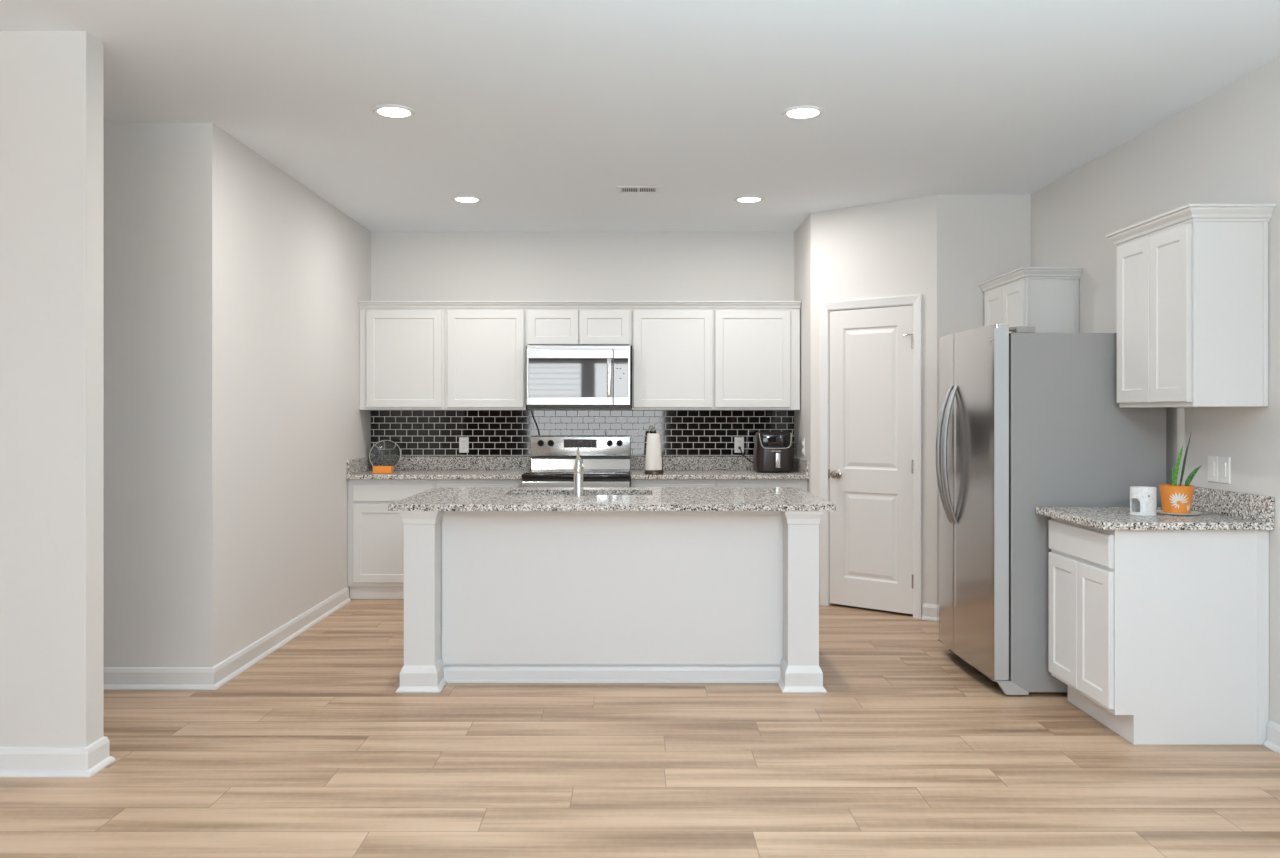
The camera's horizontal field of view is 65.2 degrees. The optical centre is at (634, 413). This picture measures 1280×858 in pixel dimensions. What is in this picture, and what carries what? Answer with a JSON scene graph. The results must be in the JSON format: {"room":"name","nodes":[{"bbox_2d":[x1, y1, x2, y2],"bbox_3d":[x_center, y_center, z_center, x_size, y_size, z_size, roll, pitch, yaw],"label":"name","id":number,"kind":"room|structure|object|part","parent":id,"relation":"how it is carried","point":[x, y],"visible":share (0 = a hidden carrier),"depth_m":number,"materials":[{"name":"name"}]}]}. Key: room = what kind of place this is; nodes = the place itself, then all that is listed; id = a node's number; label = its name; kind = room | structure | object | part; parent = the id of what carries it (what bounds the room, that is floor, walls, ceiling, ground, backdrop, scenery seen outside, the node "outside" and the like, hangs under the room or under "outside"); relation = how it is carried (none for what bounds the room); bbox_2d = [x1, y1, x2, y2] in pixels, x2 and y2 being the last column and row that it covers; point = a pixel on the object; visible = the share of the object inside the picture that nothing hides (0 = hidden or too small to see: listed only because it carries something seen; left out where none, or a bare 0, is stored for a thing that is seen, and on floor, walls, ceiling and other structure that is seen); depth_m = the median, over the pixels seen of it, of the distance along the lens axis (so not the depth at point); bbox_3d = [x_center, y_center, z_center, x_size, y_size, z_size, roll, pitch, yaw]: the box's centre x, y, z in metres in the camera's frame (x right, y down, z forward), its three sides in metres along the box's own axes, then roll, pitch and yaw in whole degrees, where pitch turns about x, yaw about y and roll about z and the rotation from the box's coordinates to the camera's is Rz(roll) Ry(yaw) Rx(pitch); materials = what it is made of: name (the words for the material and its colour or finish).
{"room":"kitchen","nodes":[
{"label":"kitchen","id":0,"kind":"room"},
{"bbox_2d":[0,31,103,746],"bbox_3d":[-3.873,-0.042,3.750,3.695,2.743,0.120,0,0,0],"label":"wall pillar","id":1,"kind":"structure","parent":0,"point":[52,82],"depth_m":3.69,"materials":[{"name":"white paint"}]},
{"bbox_2d":[0,736,114,776],"bbox_3d":[-3.772,1.279,3.750,3.555,0.102,0.180,0,0,0],"label":"baseboard","id":2,"kind":"structure","parent":1,"relation":"attached to","point":[87,761],"depth_m":3.67,"materials":[{"name":"white wood"}]},
{"bbox_2d":[104,123,187,666],"bbox_3d":[-3.885,-0.042,4.910,3.430,2.743,0.120,0,0,0],"label":"wall","id":3,"kind":"structure","parent":0,"point":[146,164],"depth_m":4.85,"materials":[{"name":"white paint"}]},
{"bbox_2d":[104,587,350,689],"bbox_3d":[-3.785,1.279,5.965,3.530,0.102,2.290,0,0,0],"label":"baseboard","id":4,"kind":"structure","parent":3,"relation":"attached to","point":[115,678],"depth_m":4.87,"materials":[{"name":"white wood"}]},
{"bbox_2d":[188,123,370,666],"bbox_3d":[-2.110,-0.042,6.307,0.120,2.743,2.914,0,0,0],"label":"wall","id":5,"kind":"structure","parent":0,"point":[278,275],"depth_m":5.52,"materials":[{"name":"white paint"}]},
{"bbox_2d":[371,232,793,486],"bbox_3d":[0.265,-0.042,7.824,4.870,2.743,0.120,0,0,0],"label":"wall","id":6,"kind":"structure","parent":0,"point":[405,266],"depth_m":7.76,"materials":[{"name":"white paint"}]},
{"bbox_2d":[359,310,444,409],"bbox_3d":[-1.731,-0.415,7.586,0.634,0.770,0.352,0,0,0],"label":"upper cabinet","id":7,"kind":"object","parent":6,"relation":"attached to","point":[402,352],"visible":0.87,"depth_m":7.42,"materials":[{"name":"white wood"}]},
{"bbox_2d":[358,301,800,309],"bbox_3d":[-0.411,-0.805,7.418,3.275,0.062,0.064,0,0,0],"label":"crown molding","id":8,"kind":"structure","parent":7,"relation":"attached to","point":[363,305],"depth_m":7.41,"materials":[{"name":"white wood"}]},
{"bbox_2d":[445,310,529,409],"bbox_3d":[-1.113,-0.415,7.586,0.599,0.770,0.352,0,0,0],"label":"upper cabinet","id":9,"kind":"object","parent":6,"relation":"attached to","point":[485,350],"visible":0.91,"depth_m":7.42,"materials":[{"name":"white wood"}]},
{"bbox_2d":[526,310,631,348],"bbox_3d":[-0.417,-0.653,7.586,0.788,0.294,0.352,0,0,0],"label":"upper cabinet","id":10,"kind":"object","parent":6,"relation":"attached to","point":[543,327],"visible":0.91,"depth_m":7.41,"materials":[{"name":"white wood"}]},
{"bbox_3d":[-0.609,-0.641,7.420,0.379,0.251,0.019,0,0,0],"label":"door","id":11,"kind":"part","parent":10,"relation":"part of","materials":[{"name":"white wood"}]},
{"bbox_2d":[526,346,630,407],"bbox_3d":[-0.415,-0.274,7.520,0.764,0.460,0.464,0,0,0],"label":"microwave","id":12,"kind":"object","parent":10,"relation":"attached to","point":[556,376],"visible":1,"depth_m":7.33,"materials":[{"name":"silver metal"}]},
{"bbox_2d":[531,410,539,434],"bbox_3d":[-0.772,0.068,7.746,0.072,0.193,0.011,0,0,3],"label":"power cord","id":13,"kind":"object","parent":12,"relation":"hanging from","point":[531,410],"visible":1,"depth_m":7.74,"materials":[{"name":"black plastic"}]},
{"bbox_3d":[-0.415,-0.053,7.520,0.756,0.018,0.360,0,0,0],"label":"grease filter plate","id":14,"kind":"part","parent":12,"relation":"part of","materials":[{"name":"black metal"}]},
{"bbox_3d":[-0.189,-0.267,7.309,0.033,0.277,0.041,0,0,0],"label":"handle","id":15,"kind":"part","parent":12,"relation":"part of","materials":[{"name":"silver metal"}]},
{"bbox_3d":[-0.227,-0.641,7.420,0.373,0.251,0.019,0,0,0],"label":"door","id":16,"kind":"part","parent":10,"relation":"part of","materials":[{"name":"white wood"}]},
{"bbox_2d":[371,410,793,455],"bbox_3d":[-0.407,0.151,7.759,3.283,0.358,0.008,0,0,0],"label":"tile backsplash","id":17,"kind":"structure","parent":6,"relation":"attached to","point":[415,432],"depth_m":7.75,"materials":[{"name":"black tile"}]},
{"bbox_2d":[459,437,468,452],"bbox_3d":[-1.326,0.240,7.750,0.074,0.120,0.010,0,0,0],"label":"wall outlet","id":18,"kind":"object","parent":17,"relation":"attached to","point":[463,441],"visible":1,"depth_m":7.75,"materials":[{"name":"white plastic"}]},
{"bbox_2d":[734,437,743,452],"bbox_3d":[0.808,0.240,7.750,0.074,0.120,0.010,0,0,0],"label":"wall outlet","id":19,"kind":"object","parent":17,"relation":"attached to","point":[738,441],"visible":1,"depth_m":7.75,"materials":[{"name":"white plastic"}]},
{"bbox_2d":[632,310,713,409],"bbox_3d":[0.282,-0.415,7.586,0.607,0.770,0.352,0,0,0],"label":"upper cabinet","id":20,"kind":"object","parent":6,"relation":"attached to","point":[673,350],"visible":0.97,"depth_m":7.42,"materials":[{"name":"white wood"}]},
{"bbox_2d":[714,310,799,409],"bbox_3d":[0.906,-0.415,7.586,0.637,0.770,0.352,0,0,0],"label":"upper cabinet","id":21,"kind":"object","parent":6,"relation":"attached to","point":[757,352],"visible":0.87,"depth_m":7.42,"materials":[{"name":"white wood"}]},
{"bbox_2d":[0,0,1279,231],"bbox_3d":[-1.525,-1.473,2.225,8.550,0.120,11.450,0,0,0],"label":"ceiling","id":22,"kind":"structure","parent":0,"point":[537,111],"depth_m":4.34,"materials":[{"name":"white paint"}]},
{"bbox_2d":[372,105,415,118],"bbox_3d":[-1.124,-1.407,4.665,0.196,0.012,0.196,0,0,0],"label":"recessed light","id":23,"kind":"object","parent":22,"relation":"in","point":[388,111],"visible":1,"depth_m":4.64,"materials":[{"name":"white plastic"}]},
{"bbox_2d":[378,108,409,116],"bbox_3d":[-1.124,-1.406,4.665,0.148,0.010,0.148,0,0,0],"label":"diffuser","id":24,"kind":"object","parent":23,"relation":"attached to","point":[384,112],"depth_m":4.65,"materials":[{"name":"white plastic"}]},
{"bbox_2d":[452,196,481,202],"bbox_3d":[-1.104,-1.407,6.570,0.196,0.012,0.196,0,0,0],"label":"recessed light","id":25,"kind":"object","parent":22,"relation":"in","point":[462,199],"visible":1,"depth_m":6.54,"materials":[{"name":"white"}]},
{"bbox_2d":[456,198,477,201],"bbox_3d":[-1.104,-1.406,6.570,0.148,0.010,0.148,0,0,0],"label":"diffuser","id":26,"kind":"object","parent":25,"relation":"attached to","point":[457,199],"depth_m":6.56,"materials":[{"name":"white plastic"}]},
{"bbox_2d":[616,186,660,192],"bbox_3d":[0.022,-1.409,6.293,0.275,0.009,0.185,0,0,0],"label":"ceiling vent","id":27,"kind":"object","parent":22,"relation":"in","point":[620,189],"visible":1,"depth_m":6.27,"materials":[{"name":"white metal"}]},
{"bbox_2d":[734,196,763,202],"bbox_3d":[0.749,-1.407,6.570,0.196,0.012,0.196,0,0,0],"label":"recessed light","id":28,"kind":"object","parent":22,"relation":"in","point":[742,199],"visible":1,"depth_m":6.54,"materials":[{"name":"white plastic"}]},
{"bbox_2d":[738,197,759,201],"bbox_3d":[0.749,-1.406,6.570,0.148,0.010,0.148,0,0,0],"label":"diffuser","id":29,"kind":"object","parent":28,"relation":"attached to","point":[740,199],"depth_m":6.54,"materials":[{"name":"white plastic"}]},
{"bbox_2d":[782,106,823,119],"bbox_3d":[0.786,-1.407,4.680,0.196,0.012,0.196,0,0,0],"label":"recessed light","id":30,"kind":"object","parent":22,"relation":"in","point":[797,112],"visible":1,"depth_m":4.66,"materials":[{"name":"white plastic"}]},
{"bbox_2d":[787,109,818,117],"bbox_3d":[0.786,-1.406,4.680,0.148,0.010,0.148,0,0,0],"label":"diffuser","id":31,"kind":"object","parent":30,"relation":"attached to","point":[791,113],"depth_m":4.67,"materials":[{"name":"white plastic"}]},
{"bbox_2d":[0,599,1279,857],"bbox_3d":[-1.567,1.330,2.140,10.901,0.001,11.590,0,0,0],"label":"floor","id":32,"kind":"structure","parent":0,"point":[312,750],"depth_m":3.68,"materials":[{"name":"brown wood"}]},
{"bbox_2d":[348,479,434,598],"bbox_3d":[-1.737,0.896,7.439,0.622,0.865,0.648,0,0,0],"label":"base cabinet","id":33,"kind":"object","parent":32,"relation":"on","point":[375,533],"visible":0.57,"depth_m":7.12,"materials":[{"name":"white wood"}]},
{"bbox_3d":[-1.724,0.924,7.125,0.573,0.556,0.019,0,0,0],"label":"door","id":34,"kind":"part","parent":33,"relation":"part of","materials":[{"name":"white wood"}]},
{"bbox_3d":[-1.724,0.562,7.125,0.573,0.121,0.019,0,0,0],"label":"drawer","id":35,"kind":"part","parent":33,"relation":"part of","materials":[{"name":"white"}]},
{"bbox_2d":[346,457,531,478],"bbox_3d":[-1.425,0.397,7.426,1.249,0.133,0.673,0,0,0],"label":"countertop","id":36,"kind":"structure","parent":33,"relation":"on","point":[407,467],"depth_m":7.66,"materials":[{"name":"stone"}]},
{"bbox_2d":[373,466,393,472],"bbox_3d":[-1.845,0.407,7.330,0.134,0.050,0.080,0,0,0],"label":"box","id":37,"kind":"object","parent":36,"relation":"on","point":[376,469],"visible":1,"depth_m":7.29,"materials":[{"name":"orange"}]},
{"bbox_2d":[369,440,400,466],"bbox_3d":[-1.893,0.312,7.575,0.240,0.229,0.077,0,0,0],"label":"glass plate","id":38,"kind":"object","parent":37,"relation":"on","point":[385,452],"visible":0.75,"depth_m":7.59,"materials":[{"name":"clear glass"}]},
{"bbox_2d":[435,479,522,486],"bbox_3d":[-1.114,0.896,7.439,0.620,0.865,0.648,0,0,0],"label":"base cabinet","id":39,"kind":"object","parent":32,"relation":"on","point":[438,482],"visible":0.13,"depth_m":7.13,"materials":[{"name":"white wood"}]},
{"bbox_3d":[-1.117,0.562,7.125,0.584,0.121,0.019,0,0,0],"label":"drawer","id":40,"kind":"part","parent":39,"relation":"part of","materials":[{"name":"white"}]},
{"bbox_2d":[521,436,630,486],"bbox_3d":[-0.415,0.719,7.362,0.769,1.102,0.747,0,0,0],"label":"range oven","id":41,"kind":"object","parent":32,"relation":"on","point":[606,459],"visible":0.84,"depth_m":7.66,"materials":[{"name":"silver metal"}]},
{"bbox_2d":[522,481,629,486],"bbox_3d":[-0.415,0.782,7.038,0.763,0.615,0.100,0,0,0],"label":"oven","id":42,"kind":"object","parent":41,"relation":"in","point":[524,483],"depth_m":7.05,"materials":[{"name":"silver metal"}]},
{"bbox_2d":[521,469,630,478],"bbox_3d":[-0.415,0.438,7.354,0.769,0.033,0.652,0,0,0],"label":"cooktop","id":43,"kind":"object","parent":41,"relation":"in","point":[533,473],"depth_m":7.04,"materials":[{"name":"black glass"}]},
{"bbox_3d":[-0.415,0.247,7.695,0.767,0.159,0.079,0,0,0],"label":"control panel","id":44,"kind":"part","parent":41,"relation":"part of","materials":[{"name":"silver metal"}]},
{"bbox_2d":[395,511,826,692],"bbox_3d":[-0.114,0.896,5.314,2.057,0.865,1.092,0,0,0],"label":"kitchen island","id":45,"kind":"object","parent":32,"relation":"on","point":[490,596],"visible":0.82,"depth_m":4.95,"materials":[{"name":"white wood"}]},
{"bbox_3d":[-1.036,1.268,4.866,0.212,0.122,0.196,0,0,0],"label":"post","id":46,"kind":"part","parent":45,"relation":"part of","materials":[{"name":"white wood"}]},
{"bbox_3d":[-1.036,0.880,4.882,0.148,0.700,0.164,0,0,0],"label":"corner post","id":47,"kind":"part","parent":45,"relation":"part of","materials":[{"name":"white wood"}]},
{"bbox_3d":[-0.117,0.852,4.959,1.675,0.776,0.012,0,0,0],"label":"panel","id":48,"kind":"part","parent":45,"relation":"part of","materials":[{"name":"white wood"}]},
{"bbox_2d":[388,487,835,510],"bbox_3d":[-0.111,0.448,5.340,2.143,0.030,1.130,0,0,0],"label":"island countertop","id":49,"kind":"structure","parent":45,"relation":"on","point":[436,498],"depth_m":5.07,"materials":[{"name":"stone"}]},
{"bbox_2d":[573,447,584,495],"bbox_3d":[-0.296,0.304,5.380,0.062,0.258,0.253,0,0,0],"label":"faucet","id":50,"kind":"object","parent":49,"relation":"on","point":[579,466],"visible":1,"depth_m":5.26,"materials":[{"name":"silver metal"}]},
{"bbox_3d":[-0.115,1.290,4.945,1.700,0.078,0.016,0,0,0],"label":"molding","id":51,"kind":"part","parent":45,"relation":"part of","materials":[{"name":"white wood"}]},
{"bbox_3d":[0.809,0.880,4.882,0.148,0.700,0.164,0,0,0],"label":"corner post","id":52,"kind":"part","parent":45,"relation":"part of","materials":[{"name":"white wood"}]},
{"bbox_3d":[0.809,1.268,4.866,0.212,0.122,0.196,0,0,0],"label":"post","id":53,"kind":"part","parent":45,"relation":"part of","materials":[{"name":"white wood"}]},
{"bbox_2d":[631,479,715,486],"bbox_3d":[0.277,0.896,7.439,0.608,0.865,0.648,0,0,0],"label":"base cabinet","id":54,"kind":"object","parent":32,"relation":"on","point":[634,482],"visible":0.13,"depth_m":7.13,"materials":[{"name":"white wood"}]},
{"bbox_3d":[0.276,0.562,7.125,0.572,0.121,0.019,0,0,0],"label":"drawer","id":55,"kind":"part","parent":54,"relation":"part of","materials":[{"name":"white"}]},
{"bbox_2d":[631,457,808,478],"bbox_3d":[0.602,0.397,7.426,1.265,0.133,0.673,0,0,0],"label":"countertop","id":56,"kind":"structure","parent":54,"relation":"on","point":[673,467],"depth_m":7.62,"materials":[{"name":"stone"}]},
{"bbox_2d":[645,427,664,474],"bbox_3d":[0.142,0.264,7.190,0.149,0.337,0.140,0,0,0],"label":"paper towel holder","id":57,"kind":"object","parent":56,"relation":"on","point":[654,461],"visible":1,"depth_m":7.15,"materials":[{"name":"white paper"}]},
{"bbox_2d":[738,431,793,472],"bbox_3d":[1.018,0.282,7.537,0.317,0.299,0.520,0,0,-15],"label":"air fryer","id":58,"kind":"object","parent":56,"relation":"on","point":[773,450],"visible":1,"depth_m":7.34,"materials":[{"name":"black plastic"}]},
{"bbox_3d":[1.042,0.337,7.309,0.038,0.110,0.062,0,0,0],"label":"handle","id":59,"kind":"part","parent":58,"relation":"part of","materials":[{"name":"silver metal"}]},
{"bbox_2d":[716,479,807,491],"bbox_3d":[0.907,0.896,7.439,0.649,0.865,0.648,0,0,0],"label":"base cabinet","id":60,"kind":"object","parent":32,"relation":"on","point":[800,483],"visible":0.13,"depth_m":7.13,"materials":[{"name":"white"}]},
{"bbox_3d":[0.880,0.562,7.125,0.580,0.121,0.019,0,0,0],"label":"drawer","id":61,"kind":"part","parent":60,"relation":"part of","materials":[{"name":"white"}]},
{"bbox_2d":[936,324,1165,694],"bbox_3d":[2.045,0.454,5.157,0.911,1.752,0.916,0,0,0],"label":"refrigerator","id":62,"kind":"object","parent":32,"relation":"on","point":[1028,420],"visible":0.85,"depth_m":4.70,"materials":[{"name":"grey metal"}]},
{"bbox_3d":[1.633,0.212,5.283,0.088,0.723,0.040,0,0,0],"label":"handle","id":63,"kind":"part","parent":62,"relation":"part of","materials":[{"name":"silver metal"}]},
{"bbox_3d":[1.715,0.415,5.431,0.084,1.674,0.367,0,0,0],"label":"freezer door","id":64,"kind":"part","parent":62,"relation":"part of","materials":[{"name":"silver metal"}]},
{"bbox_3d":[1.635,0.212,5.192,0.084,0.722,0.040,0,0,0],"label":"handle","id":65,"kind":"part","parent":62,"relation":"part of","materials":[{"name":"silver metal"}]},
{"bbox_3d":[1.714,0.415,4.971,0.085,1.674,0.542,0,0,0],"label":"door","id":66,"kind":"part","parent":62,"relation":"part of","materials":[{"name":"silver metal"}]},
{"bbox_3d":[1.723,0.422,4.701,0.066,1.655,0.005,0,0,0],"label":"edge panel","id":67,"kind":"part","parent":62,"relation":"part of","materials":[{"name":"grey metal"}]},
{"bbox_3d":[1.775,-0.399,4.730,0.081,0.022,0.020,0,0,0],"label":"hinge arm","id":68,"kind":"part","parent":62,"relation":"part of","materials":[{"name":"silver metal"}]},
{"bbox_2d":[1049,517,1268,744],"bbox_3d":[2.229,0.896,4.325,0.638,0.865,0.619,0,0,0],"label":"base cabinet","id":69,"kind":"object","parent":32,"relation":"on","point":[1160,637],"visible":0.97,"depth_m":4.02,"materials":[{"name":"white wood"}]},
{"bbox_3d":[1.920,0.914,4.476,0.019,0.552,0.294,0,0,0],"label":"door","id":70,"kind":"part","parent":69,"relation":"part of","materials":[{"name":"white wood"}]},
{"bbox_3d":[1.920,0.555,4.327,0.019,0.134,0.591,0,0,0],"label":"drawer","id":71,"kind":"part","parent":69,"relation":"part of","materials":[{"name":"white wood"}]},
{"bbox_3d":[1.920,0.914,4.179,0.019,0.552,0.294,0,0,0],"label":"door","id":72,"kind":"part","parent":69,"relation":"part of","materials":[{"name":"white wood"}]},
{"bbox_2d":[1036,486,1273,529],"bbox_3d":[2.208,0.397,4.320,0.683,0.133,0.670,0,0,0],"label":"countertop","id":73,"kind":"structure","parent":69,"relation":"on","point":[1219,509],"depth_m":4.14,"materials":[{"name":"stone"}]},
{"bbox_2d":[1130,486,1156,515],"bbox_3d":[2.180,0.373,4.290,0.102,0.118,0.102,0,0,0],"label":"burner","id":74,"kind":"object","parent":73,"relation":"on","point":[1143,499],"visible":1,"depth_m":4.25,"materials":[{"name":"white ceramic"}]},
{"bbox_2d":[1157,434,1201,514],"bbox_3d":[2.356,0.255,4.330,0.187,0.354,0.178,0,0,0],"label":"potted plant","id":75,"kind":"object","parent":73,"relation":"on","point":[1176,499],"visible":0.99,"depth_m":4.29,"materials":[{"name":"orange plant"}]},
{"bbox_3d":[2.345,0.368,4.330,0.137,0.118,0.137,0,0,0],"label":"pot","id":76,"kind":"part","parent":75,"relation":"part of","materials":[{"name":"orange ceramic"}]},
{"bbox_3d":[2.239,0.896,4.029,0.618,0.865,0.018,0,0,0],"label":"panel","id":77,"kind":"part","parent":69,"relation":"part of","materials":[{"name":"white wood"}]},
{"bbox_2d":[794,213,810,492],"bbox_3d":[1.290,-0.042,7.397,0.110,2.743,0.734,0,0,0],"label":"wall","id":78,"kind":"structure","parent":0,"point":[802,234],"depth_m":7.29,"materials":[{"name":"white paint"}]},
{"bbox_2d":[802,439,804,454],"bbox_3d":[1.230,0.240,7.310,0.010,0.120,0.074,0,0,0],"label":"wall outlet","id":79,"kind":"object","parent":78,"relation":"attached to","point":[803,440],"visible":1,"depth_m":7.29,"materials":[{"name":"white plastic"}]},
{"bbox_2d":[811,195,936,605],"bbox_3d":[1.625,-0.042,6.777,0.923,2.743,0.110,0,0,40],"label":"wall","id":80,"kind":"structure","parent":0,"point":[884,249],"depth_m":6.65,"materials":[{"name":"white paint"}]},
{"bbox_2d":[828,305,912,613],"bbox_3d":[1.577,0.300,6.731,0.628,2.024,0.101,0,0,40],"label":"door","id":81,"kind":"structure","parent":80,"relation":"in","point":[870,473],"depth_m":6.73,"materials":[{"name":"white painted wood"},{"name":"satin nickel"}]},
{"bbox_3d":[1.377,0.415,6.874,0.064,0.064,0.066,0,0,40],"label":"knob","id":82,"kind":"part","parent":81,"relation":"part of","materials":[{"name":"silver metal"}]},
{"bbox_2d":[820,294,921,618],"bbox_3d":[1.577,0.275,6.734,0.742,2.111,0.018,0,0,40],"label":"trim","id":83,"kind":"structure","parent":80,"relation":"attached to","point":[915,299],"depth_m":6.64,"materials":[{"name":"white wood"}]},
{"bbox_2d":[937,195,1030,604],"bbox_3d":[2.248,-0.042,6.495,0.605,2.743,0.110,0,0,0],"label":"wall","id":84,"kind":"structure","parent":0,"point":[981,238],"depth_m":6.44,"materials":[{"name":"white paint"}]},
{"bbox_2d":[921,603,938,620],"bbox_3d":[1.928,1.279,6.443,0.159,0.102,0.055,0,0,25],"label":"baseboard","id":85,"kind":"structure","parent":84,"relation":"attached to","point":[930,612],"depth_m":6.45,"materials":[{"name":"white wood"}]},
{"bbox_2d":[1031,57,1279,723],"bbox_3d":[2.625,-0.042,2.232,0.150,2.743,11.064,0,0,0],"label":"wall","id":86,"kind":"structure","parent":0,"point":[1224,147],"depth_m":4.49,"materials":[{"name":"white paint"}]},
{"bbox_2d":[977,267,1082,332],"bbox_3d":[2.376,-0.433,6.063,0.346,0.806,0.744,0,0,0],"label":"upper cabinet","id":87,"kind":"object","parent":86,"relation":"attached to","point":[1046,299],"visible":0.52,"depth_m":5.74,"materials":[{"name":"white wood"}]},
{"bbox_3d":[2.237,-0.410,6.220,0.019,0.720,0.310,0,0,0],"label":"door","id":88,"kind":"part","parent":87,"relation":"part of","materials":[{"name":"white wood"}]},
{"bbox_3d":[2.237,-0.410,5.906,0.019,0.720,0.310,0,0,0],"label":"door","id":89,"kind":"part","parent":87,"relation":"part of","materials":[{"name":"white wood"}]},
{"bbox_3d":[2.376,-0.805,6.063,0.346,0.062,0.744,0,0,0],"label":"crown","id":90,"kind":"part","parent":87,"relation":"part of","materials":[{"name":"white wood"}]},
{"bbox_2d":[1105,204,1275,407],"bbox_3d":[2.376,-0.433,4.330,0.346,0.806,0.708,0,0,0],"label":"upper cabinet","id":91,"kind":"object","parent":86,"relation":"attached to","point":[1192,279],"visible":1,"depth_m":4.02,"materials":[{"name":"white wood"}]},
{"bbox_3d":[2.237,-0.410,4.481,0.019,0.720,0.293,0,0,0],"label":"door","id":92,"kind":"part","parent":91,"relation":"part of","materials":[{"name":"white wood"}]},
{"bbox_3d":[2.237,-0.410,4.184,0.019,0.720,0.295,0,0,0],"label":"door","id":93,"kind":"part","parent":91,"relation":"part of","materials":[{"name":"white wood"}]},
{"bbox_3d":[2.376,-0.805,4.330,0.346,0.062,0.708,0,0,0],"label":"crown","id":94,"kind":"part","parent":91,"relation":"part of","materials":[{"name":"white wood"}]},
{"bbox_2d":[1208,455,1218,482],"bbox_3d":[2.545,0.242,4.405,0.010,0.116,0.078,0,0,0],"label":"light switch","id":95,"kind":"object","parent":86,"relation":"attached to","point":[1213,461],"visible":1,"depth_m":4.39,"materials":[{"name":"white plastic"}]},
{"bbox_2d":[1219,456,1230,483],"bbox_3d":[2.545,0.242,4.320,0.010,0.116,0.078,0,0,0],"label":"light switch","id":96,"kind":"object","parent":86,"relation":"attached to","point":[1224,462],"visible":1,"depth_m":4.31,"materials":[{"name":"white plastic"}]},
{"bbox_2d":[1263,720,1279,753],"bbox_3d":[2.535,1.279,0.366,0.030,0.102,7.292,0,0,0],"label":"baseboard","id":97,"kind":"structure","parent":86,"relation":"attached to","point":[1272,742],"depth_m":3.97,"materials":[{"name":"white wood"}]}
]}

